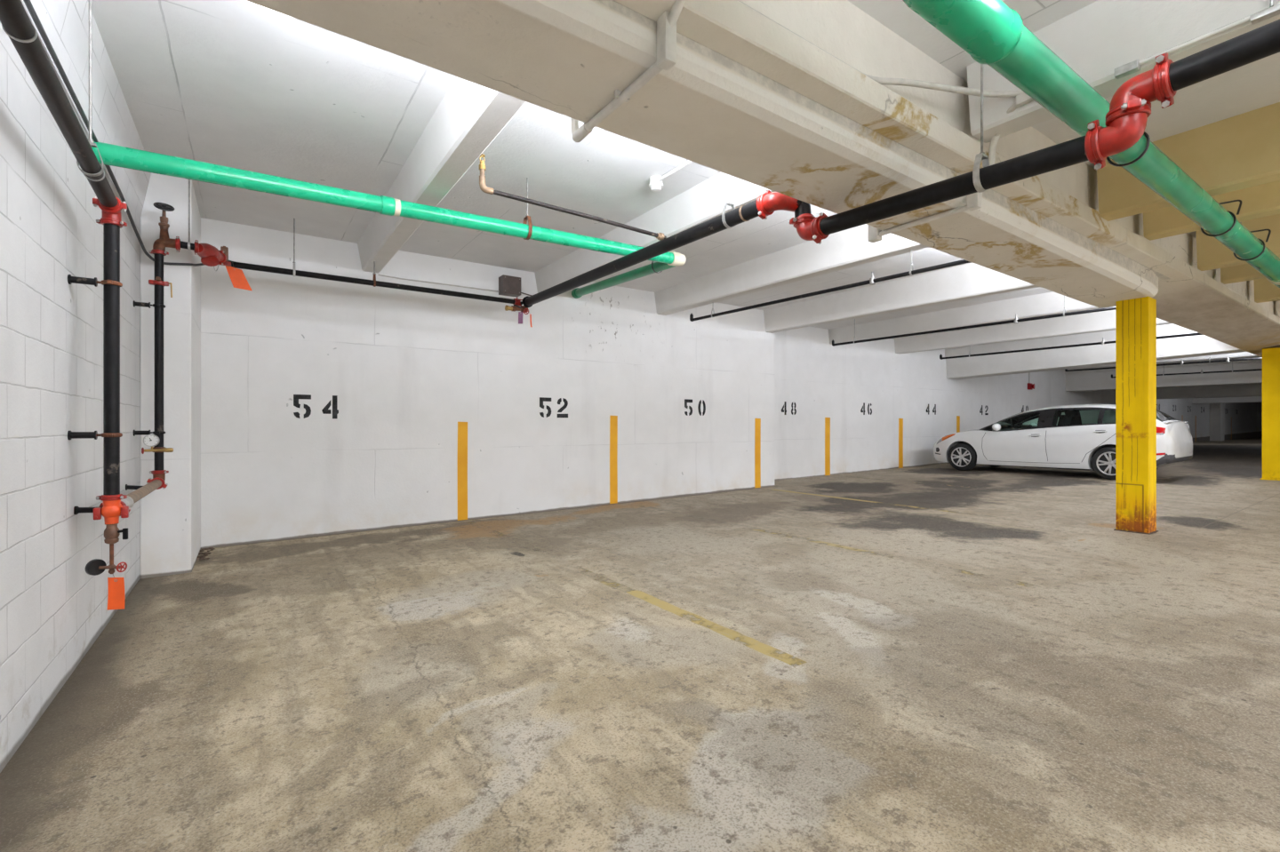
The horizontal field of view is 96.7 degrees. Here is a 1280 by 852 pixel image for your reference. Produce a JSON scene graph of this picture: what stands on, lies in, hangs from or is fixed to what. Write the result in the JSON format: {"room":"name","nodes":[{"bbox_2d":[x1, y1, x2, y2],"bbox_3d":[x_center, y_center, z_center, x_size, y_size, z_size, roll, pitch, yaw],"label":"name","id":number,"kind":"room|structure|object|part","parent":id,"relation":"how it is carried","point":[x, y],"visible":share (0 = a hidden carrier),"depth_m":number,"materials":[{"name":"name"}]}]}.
{"room":"parking garage","nodes":[
{"label":"parking garage","id":0,"kind":"room"},
{"bbox_2d":[0,0,151,773],"bbox_3d":[-0.743,-0.285,-0.370,0.325,3.630,14.230,0,0,-34],"label":"wall","id":1,"kind":"structure","parent":0,"point":[52,612],"depth_m":2.59,"materials":[{"name":"white brick"}]},
{"bbox_2d":[0,0,130,575],"bbox_3d":[-1.829,-0.676,1.555,0.230,2.848,3.439,0,0,-34],"label":"pipe","id":2,"kind":"object","parent":1,"relation":"attached to","point":[15,21],"visible":1,"depth_m":2.85,"materials":[{"name":"black metal"}]},
{"bbox_3d":[-2.417,-1.665,2.502,0.021,0.870,0.021,0,0,-34],"label":"rod","id":3,"kind":"part","parent":2,"relation":"part of","materials":[{"name":"metal"}]},
{"bbox_2d":[107,574,124,610],"bbox_3d":[-2.653,0.838,2.887,0.072,0.181,0.022,0,0,-13],"label":"tag","id":4,"kind":"object","parent":2,"relation":"hanging from","point":[116,596],"visible":1,"depth_m":2.88,"materials":[{"name":"plastic"}]},
{"bbox_3d":[-2.649,0.550,2.897,0.070,0.056,0.014,0,0,-13],"label":"lever","id":5,"kind":"part","parent":2,"relation":"part of","materials":[{"name":"black paint"}]},
{"bbox_2d":[23,0,205,266],"bbox_3d":[-2.521,-1.565,2.480,0.449,0.470,5.930,0,0,-30],"label":"cable","id":6,"kind":"object","parent":1,"relation":"attached to","point":[28,3],"visible":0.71,"depth_m":2.83,"materials":[{"name":"metal"}]},
{"bbox_2d":[120,202,180,508],"bbox_3d":[-3.287,-0.638,3.732,0.288,2.249,1.815,0,0,-34],"label":"pipe","id":7,"kind":"object","parent":1,"relation":"attached to","point":[156,440],"visible":0.97,"depth_m":4.42,"materials":[{"name":"metal"}]},
{"bbox_2d":[140,172,200,578],"bbox_3d":[-4.240,-0.385,5.174,0.330,3.430,1.130,0,0,-34],"label":"column","id":8,"kind":"structure","parent":1,"relation":"attached to","point":[170,516],"depth_m":4.73,"materials":[{"name":"paint"}]},
{"bbox_2d":[0,438,1279,851],"bbox_3d":[23.359,1.019,16.564,58.735,0.445,14.890,0,0,-34],"label":"floor","id":9,"kind":"structure","parent":0,"point":[456,686],"depth_m":2.67,"materials":[{"name":"concrete"}]},
{"bbox_2d":[197,547,215,559],"bbox_3d":[-4.196,1.232,5.487,0.138,0.032,0.584,0,0,-34],"label":"pile","id":10,"kind":"object","parent":9,"relation":"on","point":[202,557],"visible":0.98,"depth_m":5.46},
{"bbox_2d":[467,522,635,592],"bbox_3d":[-1.112,1.194,5.616,0.112,0.002,3.680,0,0,-34],"label":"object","id":11,"kind":"structure","parent":9,"relation":"on","point":[603,581],"depth_m":4.33,"materials":[{"name":"yellow paint"}]},
{"bbox_2d":[627,590,807,667],"bbox_3d":[0.374,1.193,3.476,0.111,0.002,1.530,0,0,-34],"label":"parking line","id":12,"kind":"object","parent":9,"relation":"on","point":[750,643],"depth_m":3.30,"materials":[{"name":"yellow paint"}]},
{"bbox_2d":[637,505,1032,586],"bbox_3d":[1.404,1.156,6.208,0.112,0.002,5.150,0,0,-34],"label":"floor line","id":13,"kind":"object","parent":9,"relation":"on","point":[762,531],"depth_m":5.44,"materials":[{"name":"yellow paint"}]},
{"bbox_2d":[772,489,997,517],"bbox_3d":[3.429,1.112,8.295,0.122,0.002,4.001,0,0,-34],"label":"parking line","id":14,"kind":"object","parent":9,"relation":"on","point":[772,490],"depth_m":8.57,"materials":[{"name":"yellow paint"}]},
{"bbox_2d":[857,477,1161,503],"bbox_3d":[5.771,1.068,9.901,0.120,0.002,5.000,0,0,-34],"label":"parking line","id":15,"kind":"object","parent":9,"relation":"on","point":[858,477],"depth_m":9.91,"materials":[{"name":"yellow paint"}]},
{"bbox_2d":[933,404,1192,479],"bbox_3d":[8.802,0.286,12.332,2.117,1.503,4.420,-1,1,-34],"label":"car","id":16,"kind":"object","parent":9,"relation":"on","point":[1071,444],"visible":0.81,"depth_m":11.60,"materials":[{"name":"white paint"}]},
{"bbox_2d":[992,423,1000,431],"bbox_3d":[7.715,0.024,12.302,0.268,0.165,0.146,0,0,-34],"label":"mirror","id":17,"kind":"object","parent":16,"relation":"attached to","point":[996,427],"depth_m":12.23,"materials":[{"name":"white plastic"}]},
{"bbox_3d":[8.623,-0.045,11.955,0.440,0.373,0.168,-1,1,-34],"label":"seat","id":18,"kind":"part","parent":16,"relation":"part of","materials":[{"name":"black fabric"}]},
{"bbox_3d":[9.217,-0.056,12.362,0.440,0.373,0.168,-1,1,-34],"label":"seat","id":19,"kind":"part","parent":16,"relation":"part of","materials":[{"name":"black fabric"}]},
{"bbox_2d":[1156,426,1165,434],"bbox_3d":[9.269,0.083,10.239,0.122,0.147,0.260,0,0,-34],"label":"tail light","id":20,"kind":"object","parent":16,"relation":"attached to","point":[1160,430],"depth_m":10.17,"materials":[{"name":"red plastic"}]},
{"bbox_2d":[1113,296,1158,535],"bbox_3d":[5.258,-0.108,6.026,0.310,2.455,0.310,0,0,-34],"label":"column","id":21,"kind":"structure","parent":9,"relation":"on","point":[1135,318],"depth_m":5.95,"materials":[{"name":"yellow paint"}]},
{"bbox_3d":[5.147,0.850,5.962,0.010,0.481,0.200,0,0,-34],"label":"patch plate","id":22,"kind":"part","parent":21,"relation":"part of","materials":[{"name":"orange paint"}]},
{"bbox_2d":[1259,347,1279,480],"bbox_3d":[11.781,-0.216,10.465,0.470,2.428,0.450,0,0,-34],"label":"column","id":23,"kind":"structure","parent":9,"relation":"on","point":[1270,356],"depth_m":10.41,"materials":[{"name":"yellow paint"}]},
{"bbox_2d":[87,0,1279,339],"bbox_3d":[23.198,-2.225,16.623,58.935,0.250,15.170,0,0,-34],"label":"ceiling","id":24,"kind":"structure","parent":0,"point":[242,84],"depth_m":4.08,"materials":[{"name":"paint"}]},
{"bbox_2d":[180,179,515,303],"bbox_3d":[-2.898,-1.724,6.053,0.862,0.752,3.337,0,0,39],"label":"pipe","id":25,"kind":"object","parent":24,"relation":"hanging from","point":[211,256],"visible":1,"depth_m":5.75,"materials":[{"name":"black metal"}]},
{"bbox_3d":[-3.611,-1.785,4.556,0.011,0.630,0.011,0,0,33],"label":"rod","id":26,"kind":"part","parent":25,"relation":"part of","materials":[{"name":"metal"}]},
{"bbox_2d":[220,246,228,261],"bbox_3d":[-3.788,-1.575,5.187,0.056,0.130,0.056,0,0,-34],"label":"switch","id":27,"kind":"object","parent":25,"relation":"attached to","point":[225,249],"depth_m":5.17,"materials":[{"name":"brown metal"}]},
{"bbox_2d":[225,264,251,290],"bbox_3d":[-3.716,-1.390,5.270,0.211,0.240,0.024,0,0,-44],"label":"tag","id":28,"kind":"object","parent":25,"relation":"hanging from","point":[236,276],"visible":0.99,"depth_m":5.26,"materials":[{"name":"plastic"}]},
{"bbox_3d":[-3.496,-1.865,5.751,0.023,0.469,0.023,0,0,-34],"label":"rod","id":29,"kind":"part","parent":25,"relation":"part of","materials":[{"name":"metal"}]},
{"bbox_3d":[-2.882,-1.710,6.172,0.031,0.161,0.031,0,0,-34],"label":"rod","id":30,"kind":"part","parent":25,"relation":"part of","materials":[{"name":"metal"}]},
{"bbox_2d":[504,296,532,314],"bbox_3d":[-1.504,-1.500,7.077,0.377,0.226,0.155,0,0,-34],"label":"valve","id":31,"kind":"object","parent":25,"relation":"attached to","point":[519,305],"visible":0.82,"depth_m":7.05,"materials":[{"name":"red paint"}]},
{"bbox_2d":[504,304,512,311],"bbox_3d":[-1.608,-1.445,6.977,0.093,0.068,0.069,0,0,-34],"label":"outlet","id":32,"kind":"object","parent":31,"relation":"attached to","point":[507,308],"depth_m":6.96,"materials":[{"name":"gold metal"}]},
{"bbox_2d":[518,312,523,323],"bbox_3d":[-1.484,-1.363,7.055,0.065,0.195,0.027,0,0,-34],"label":"tag","id":33,"kind":"object","parent":31,"relation":"hanging from","point":[520,314],"visible":1,"depth_m":7.05,"materials":[{"name":"plastic"}]},
{"bbox_2d":[91,141,685,298],"bbox_3d":[-1.015,-1.795,5.238,2.238,0.610,5.458,0,0,24],"label":"drain pipe","id":34,"kind":"object","parent":24,"relation":"hanging from","point":[111,155],"visible":0.91,"depth_m":4.05,"materials":[{"name":"green plastic"}]},
{"bbox_2d":[379,195,395,215],"bbox_3d":[-1.841,-1.605,4.146,0.097,0.133,0.133,0,0,-34],"label":"coupling","id":35,"kind":"object","parent":34,"relation":"attached to","point":[387,204],"depth_m":4.10,"materials":[{"name":"green plastic"}]},
{"bbox_3d":[-0.955,-1.927,4.816,0.027,0.346,0.027,0,0,-34],"label":"rod","id":36,"kind":"part","parent":34,"relation":"part of","materials":[{"name":"metal"}]},
{"bbox_2d":[571,288,581,298],"bbox_3d":[-0.890,-1.888,8.079,0.140,0.143,0.100,0,0,-29],"label":"pipe end","id":37,"kind":"object","parent":34,"relation":"attached to","point":[573,293],"depth_m":8.03,"materials":[{"name":"green plastic"}]},
{"bbox_3d":[-0.277,-1.792,6.980,0.108,0.304,2.614,0,0,-29],"label":"return leg","id":38,"kind":"part","parent":34,"relation":"part of","materials":[{"name":"green plastic"}]},
{"bbox_2d":[357,76,526,273],"bbox_3d":[-1.756,-1.935,4.619,0.290,0.330,4.855,0,0,-34],"label":"beam","id":39,"kind":"structure","parent":24,"relation":"attached to","point":[469,116],"depth_m":3.91,"materials":[{"name":"paint"}]},
{"bbox_2d":[534,172,775,293],"bbox_3d":[0.050,-1.945,5.858,0.290,0.310,4.855,0,0,-34],"label":"beam","id":40,"kind":"structure","parent":24,"relation":"attached to","point":[706,201],"depth_m":5.34,"materials":[{"name":"paint"}]},
{"bbox_2d":[648,160,692,191],"bbox_3d":[0.543,-2.047,4.229,0.122,0.105,1.561,0,0,-34],"label":"lamp","id":41,"kind":"object","parent":24,"relation":"attached to","point":[655,185],"visible":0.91,"depth_m":4.77,"materials":[{"name":"white plastic"}]},
{"bbox_2d":[654,224,927,315],"bbox_3d":[1.716,-1.920,7.001,0.290,0.360,4.855,0,0,-34],"label":"ceiling beam","id":42,"kind":"structure","parent":24,"relation":"attached to","point":[851,247],"depth_m":6.78,"materials":[{"name":"paint"}]},
{"bbox_2d":[689,249,970,321],"bbox_3d":[1.920,-1.620,6.747,0.058,0.271,4.135,0,0,-34],"label":"pipe","id":43,"kind":"object","parent":42,"relation":"hanging from","point":[872,281],"visible":0.99,"depth_m":6.18,"materials":[{"name":"black metal"}]},
{"bbox_2d":[763,263,1039,333],"bbox_3d":[3.728,-1.893,8.381,0.290,0.415,4.855,0,0,-34],"label":"ceiling beam","id":44,"kind":"structure","parent":24,"relation":"attached to","point":[972,280],"depth_m":8.21,"materials":[{"name":"paint"}]},
{"bbox_2d":[524,19,1279,305],"bbox_3d":[1.257,-1.604,3.385,0.333,0.992,9.162,0,0,-34],"label":"pipe","id":45,"kind":"object","parent":24,"relation":"hanging from","point":[1130,107],"visible":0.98,"depth_m":2.64,"materials":[{"name":"black metal"}]},
{"bbox_2d":[479,153,666,240],"bbox_3d":[-0.440,-1.687,4.293,1.580,0.293,0.062,0,0,-34],"label":"pipe","id":46,"kind":"object","parent":45,"relation":"attached to","point":[660,236],"visible":0.98,"depth_m":4.13,"materials":[{"name":"white metal"}]},
{"bbox_2d":[656,232,664,240],"bbox_3d":[0.163,-1.570,4.708,0.055,0.060,0.060,0,0,-34],"label":"pipe fitting","id":47,"kind":"object","parent":46,"relation":"attached to","point":[660,236],"depth_m":4.69,"materials":[{"name":"metal"}]},
{"bbox_3d":[0.646,-1.847,4.105,0.023,0.507,0.023,0,0,-34],"label":"rod","id":48,"kind":"part","parent":45,"relation":"part of","materials":[{"name":"metal"}]},
{"bbox_3d":[1.699,-1.715,2.827,0.023,0.770,0.023,0,0,-34],"label":"rod","id":49,"kind":"part","parent":45,"relation":"part of","materials":[{"name":"metal"}]},
{"bbox_2d":[612,0,1279,357],"bbox_3d":[10.100,-1.722,9.375,28.735,0.757,0.725,0,0,-34],"label":"beam","id":50,"kind":"structure","parent":24,"relation":"attached to","point":[935,124],"depth_m":3.13,"materials":[{"name":"concrete"}]},
{"bbox_2d":[570,0,685,142],"bbox_3d":[-0.075,-1.742,2.431,0.068,0.729,0.883,0,0,-34],"label":"conduit","id":51,"kind":"object","parent":50,"relation":"attached to","point":[667,22],"visible":0.97,"depth_m":2.20,"materials":[{"name":"white metal"}]},
{"bbox_2d":[245,0,1158,307],"bbox_3d":[1.822,-1.470,3.765,8.735,0.279,0.609,0,0,-34],"label":"beam","id":52,"kind":"structure","parent":50,"relation":"attached to","point":[568,58],"depth_m":2.60,"materials":[{"name":"concrete"}]},
{"bbox_2d":[737,0,1033,136],"bbox_3d":[1.009,-1.775,2.527,2.750,0.141,0.453,0,0,-28],"label":"conduit","id":53,"kind":"object","parent":50,"relation":"attached to","point":[1021,98],"visible":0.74,"depth_m":3.03,"materials":[{"name":"white metal"}]},
{"bbox_2d":[1016,92,1033,106],"bbox_3d":[2.129,-1.780,3.013,0.036,0.063,0.242,0,0,-34],"label":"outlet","id":54,"kind":"object","parent":53,"relation":"attached to","point":[1021,98],"depth_m":3.08,"materials":[{"name":"white plastic"}]},
{"bbox_2d":[867,134,999,242],"bbox_3d":[1.915,-1.541,3.735,0.114,0.427,0.909,0,0,-31],"label":"conduit","id":55,"kind":"object","parent":50,"relation":"attached to","point":[974,201],"visible":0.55,"depth_m":3.64,"materials":[{"name":"white metal"}]},
{"bbox_2d":[828,291,1115,344],"bbox_3d":[5.761,-1.935,10.164,0.300,0.330,5.495,0,0,-34],"label":"ceiling beam","id":56,"kind":"structure","parent":24,"relation":"attached to","point":[1048,303],"depth_m":10.01,"materials":[{"name":"paint"}]},
{"bbox_2d":[832,296,1115,346],"bbox_3d":[4.982,-1.803,9.090,0.058,0.594,4.535,0,0,-34],"label":"pipe","id":57,"kind":"object","parent":24,"relation":"hanging from","point":[1016,320],"visible":0.98,"depth_m":8.63,"materials":[{"name":"black metal"}]},
{"bbox_2d":[894,309,1171,353],"bbox_3d":[7.822,-1.930,11.578,0.300,0.340,5.495,0,0,-34],"label":"ceiling beam","id":58,"kind":"structure","parent":24,"relation":"attached to","point":[1103,321],"depth_m":11.61,"materials":[{"name":"paint"}]},
{"bbox_2d":[939,332,1202,359],"bbox_3d":[8.272,-1.816,11.365,0.060,0.568,4.566,0,0,-34],"label":"pipe","id":59,"kind":"object","parent":24,"relation":"hanging from","point":[1102,342],"visible":0.7,"depth_m":11.30,"materials":[{"name":"black metal"}]},
{"bbox_2d":[902,0,1279,287],"bbox_3d":[4.458,-1.744,3.388,12.656,0.711,1.746,0,0,-34],"label":"drain pipe","id":60,"kind":"object","parent":24,"relation":"hanging from","point":[994,34],"visible":0.92,"depth_m":2.52,"materials":[{"name":"green plastic"}]},
{"bbox_2d":[944,323,1245,379],"bbox_3d":[9.973,-1.685,13.057,0.800,0.830,5.490,0,0,-34],"label":"ceiling beam","id":61,"kind":"structure","parent":24,"relation":"attached to","point":[999,364],"depth_m":12.99,"materials":[{"name":"paint"}]},
{"bbox_2d":[966,0,1279,143],"bbox_3d":[4.479,-1.907,-0.165,0.300,0.385,8.660,0,0,-34],"label":"ceiling","id":62,"kind":"structure","parent":24,"relation":"attached to","point":[1102,36],"depth_m":2.79,"materials":[{"name":"paint"}]},
{"bbox_2d":[1114,0,1279,79],"bbox_3d":[2.933,-1.782,1.876,0.044,0.175,2.175,0,0,-34],"label":"conduit","id":63,"kind":"object","parent":62,"relation":"attached to","point":[1131,68],"visible":1,"depth_m":2.52,"materials":[{"name":"metal"}]},
{"bbox_2d":[1056,352,1258,370],"bbox_3d":[14.089,-1.920,15.877,0.300,0.360,5.495,0,0,-34],"label":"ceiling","id":64,"kind":"structure","parent":24,"relation":"attached to","point":[1243,354],"depth_m":14.80,"materials":[{"name":"paint"}]},
{"bbox_2d":[1064,356,1262,391],"bbox_3d":[16.488,-1.655,17.526,0.800,0.890,5.490,0,0,-34],"label":"ceiling beam","id":65,"kind":"structure","parent":24,"relation":"attached to","point":[1093,380],"depth_m":17.06,"materials":[{"name":"paint"}]},
{"bbox_2d":[1064,355,1262,371],"bbox_3d":[13.086,-1.802,14.335,0.060,0.596,4.016,0,0,-34],"label":"pipe","id":66,"kind":"object","parent":24,"relation":"hanging from","point":[1260,358],"visible":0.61,"depth_m":13.86,"materials":[{"name":"black metal"}]},
{"bbox_2d":[1111,358,1262,378],"bbox_3d":[15.534,-1.773,15.893,0.060,0.654,3.816,0,0,-34],"label":"pipe","id":67,"kind":"object","parent":24,"relation":"hanging from","point":[1232,371],"visible":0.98,"depth_m":15.71,"materials":[{"name":"black metal"}]},
{"bbox_2d":[1096,102,1279,221],"bbox_3d":[6.170,-1.880,0.994,0.300,0.440,8.660,0,0,-34],"label":"beam","id":68,"kind":"structure","parent":24,"relation":"attached to","point":[1242,151],"depth_m":3.96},
{"bbox_2d":[1156,384,1262,399],"bbox_3d":[23.002,-1.615,21.994,0.800,0.970,5.490,0,0,-34],"label":"ceiling beam","id":69,"kind":"structure","parent":24,"relation":"attached to","point":[1247,390],"depth_m":22.32,"materials":[{"name":"paint"}]},
{"bbox_2d":[1142,180,1279,240],"bbox_3d":[7.068,-1.903,1.611,0.300,0.395,8.660,0,0,-34],"label":"beam","id":70,"kind":"structure","parent":24,"relation":"attached to","point":[1260,201],"depth_m":4.67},
{"bbox_2d":[1192,396,1262,403],"bbox_3d":[29.517,-1.615,26.463,0.800,0.970,5.490,0,0,-34],"label":"ceiling beam","id":71,"kind":"structure","parent":24,"relation":"attached to","point":[1250,399],"depth_m":27.52,"materials":[{"name":"paint"}]},
{"bbox_2d":[1196,214,1279,271],"bbox_3d":[8.544,-1.900,2.624,0.300,0.400,8.660,0,0,-34],"label":"ceiling beam","id":72,"kind":"structure","parent":24,"relation":"attached to","point":[1212,254],"depth_m":5.95,"materials":[{"name":"yellow paint"}]},
{"bbox_2d":[1220,264,1265,284],"bbox_3d":[9.386,-1.900,3.201,0.300,0.400,8.660,0,0,-34],"label":"ceiling beam","id":73,"kind":"structure","parent":24,"relation":"attached to","point":[1245,272],"depth_m":6.59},
{"bbox_2d":[1253,278,1279,303],"bbox_3d":[10.911,-1.900,4.247,0.300,0.400,8.660,0,0,-34],"label":"ceiling beam","id":74,"kind":"structure","parent":24,"relation":"attached to","point":[1265,291],"depth_m":7.67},
{"bbox_2d":[200,217,1262,548],"bbox_3d":[19.173,-0.285,22.490,58.935,3.630,0.940,0,0,-34],"label":"wall","id":75,"kind":"structure","parent":0,"point":[404,368],"depth_m":7.50,"materials":[{"name":"paint"}]},
{"bbox_2d":[293,394,338,418],"bbox_3d":[-3.587,-0.213,6.306,0.438,0.262,0.004,0,0,-34],"label":"number","id":76,"kind":"object","parent":75,"relation":"attached to","point":[296,397],"visible":1,"depth_m":6.27,"materials":[{"name":"black paint"}]},
{"bbox_2d":[378,273,499,291],"bbox_3d":[-2.452,-1.765,7.061,1.465,0.026,0.016,0,0,-34],"label":"conduit","id":77,"kind":"object","parent":75,"relation":"attached to","point":[379,274],"visible":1,"depth_m":7.02,"materials":[{"name":"metal"}]},
{"bbox_2d":[457,422,467,520],"bbox_3d":[-2.252,0.570,7.222,0.131,1.250,0.004,0,0,-34],"label":"stripe","id":78,"kind":"object","parent":75,"relation":"attached to","point":[462,427],"depth_m":7.22,"materials":[{"name":"yellow paint"}]},
{"bbox_2d":[498,274,520,297],"bbox_3d":[-1.710,-1.843,7.491,0.255,0.235,0.168,0,0,-34],"label":"junction box","id":79,"kind":"object","parent":75,"relation":"attached to","point":[508,285],"visible":1,"depth_m":7.42,"materials":[{"name":"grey metal"}]},
{"bbox_2d":[539,397,567,417],"bbox_3d":[-1.200,-0.255,7.943,0.437,0.278,0.004,0,0,-34],"label":"number","id":80,"kind":"object","parent":75,"relation":"attached to","point":[541,399],"visible":1,"depth_m":7.91,"materials":[{"name":"black paint"}]},
{"bbox_2d":[609,416,617,503],"bbox_3d":[-0.392,0.502,8.498,0.135,1.318,0.004,0,0,-34],"label":"stripe","id":81,"kind":"object","parent":75,"relation":"attached to","point":[613,420],"depth_m":8.50,"materials":[{"name":"yellow paint"}]},
{"bbox_2d":[684,399,705,415],"bbox_3d":[0.911,-0.301,9.392,0.454,0.270,0.004,0,0,-34],"label":"bay number","id":82,"kind":"object","parent":75,"relation":"attached to","point":[686,401],"visible":1,"depth_m":9.35,"materials":[{"name":"black paint"}]},
{"bbox_2d":[754,418,760,488],"bbox_3d":[2.115,0.487,10.218,0.148,1.253,0.004,0,0,-34],"label":"wall stripe","id":83,"kind":"object","parent":75,"relation":"attached to","point":[757,421],"depth_m":10.22,"materials":[{"name":"yellow paint"}]},
{"bbox_2d":[781,401,796,415],"bbox_3d":[3.040,-0.360,11.628,0.466,0.270,0.004,0,0,-34],"label":"bay number","id":84,"kind":"object","parent":75,"relation":"attached to","point":[795,406],"visible":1,"depth_m":11.68,"materials":[{"name":"black paint"}]},
{"bbox_2d":[824,417,830,475],"bbox_3d":[4.066,0.441,12.332,0.173,1.257,0.004,0,0,-34],"label":"wall stripe","id":85,"kind":"object","parent":75,"relation":"attached to","point":[827,420],"depth_m":12.33,"materials":[{"name":"yellow paint"}]},
{"bbox_2d":[860,402,871,415],"bbox_3d":[5.219,-0.394,13.123,0.440,0.280,0.004,0,0,-34],"label":"bay number","id":86,"kind":"object","parent":75,"relation":"attached to","point":[863,406],"visible":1,"depth_m":13.08,"materials":[{"name":"black paint"}]},
{"bbox_2d":[898,418,903,468],"bbox_3d":[6.383,0.419,13.921,0.183,1.215,0.004,0,0,-34],"label":"wall stripe","id":87,"kind":"object","parent":75,"relation":"attached to","point":[900,420],"depth_m":13.92,"materials":[{"name":"yellow paint"}]},
{"bbox_2d":[926,404,935,415],"bbox_3d":[7.518,-0.433,14.700,0.490,0.274,0.004,0,0,-34],"label":"bay number","id":88,"kind":"object","parent":75,"relation":"attached to","point":[934,408],"visible":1,"depth_m":14.77,"materials":[{"name":"black paint"}]},
{"bbox_2d":[956,416,959,432],"bbox_3d":[8.659,0.355,15.483,0.173,1.258,0.004,0,0,-34],"label":"wall stripe","id":89,"kind":"object","parent":75,"relation":"attached to","point":[957,417],"depth_m":15.47,"materials":[{"name":"yellow paint"}]},
{"bbox_2d":[979,405,988,415],"bbox_3d":[9.856,-0.455,16.304,0.500,0.278,0.004,0,0,-34],"label":"bay number","id":90,"kind":"object","parent":75,"relation":"attached to","point":[987,407],"visible":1,"depth_m":16.35,"materials":[{"name":"black paint"}]},
{"bbox_2d":[1027,372,1034,390],"bbox_3d":[12.345,-1.625,17.930,0.304,0.950,0.134,0,0,-34],"label":"fire alarm","id":91,"kind":"object","parent":75,"relation":"attached to","point":[1030,386],"visible":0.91,"depth_m":17.91,"materials":[{"name":"red plastic"}]},
{"bbox_2d":[1209,403,1223,440],"bbox_3d":[30.981,-0.585,30.542,0.850,3.030,0.420,0,0,-34],"label":"column","id":92,"kind":"structure","parent":75,"relation":"attached to","point":[1216,410],"depth_m":30.30,"materials":[{"name":"paint"}]}
]}

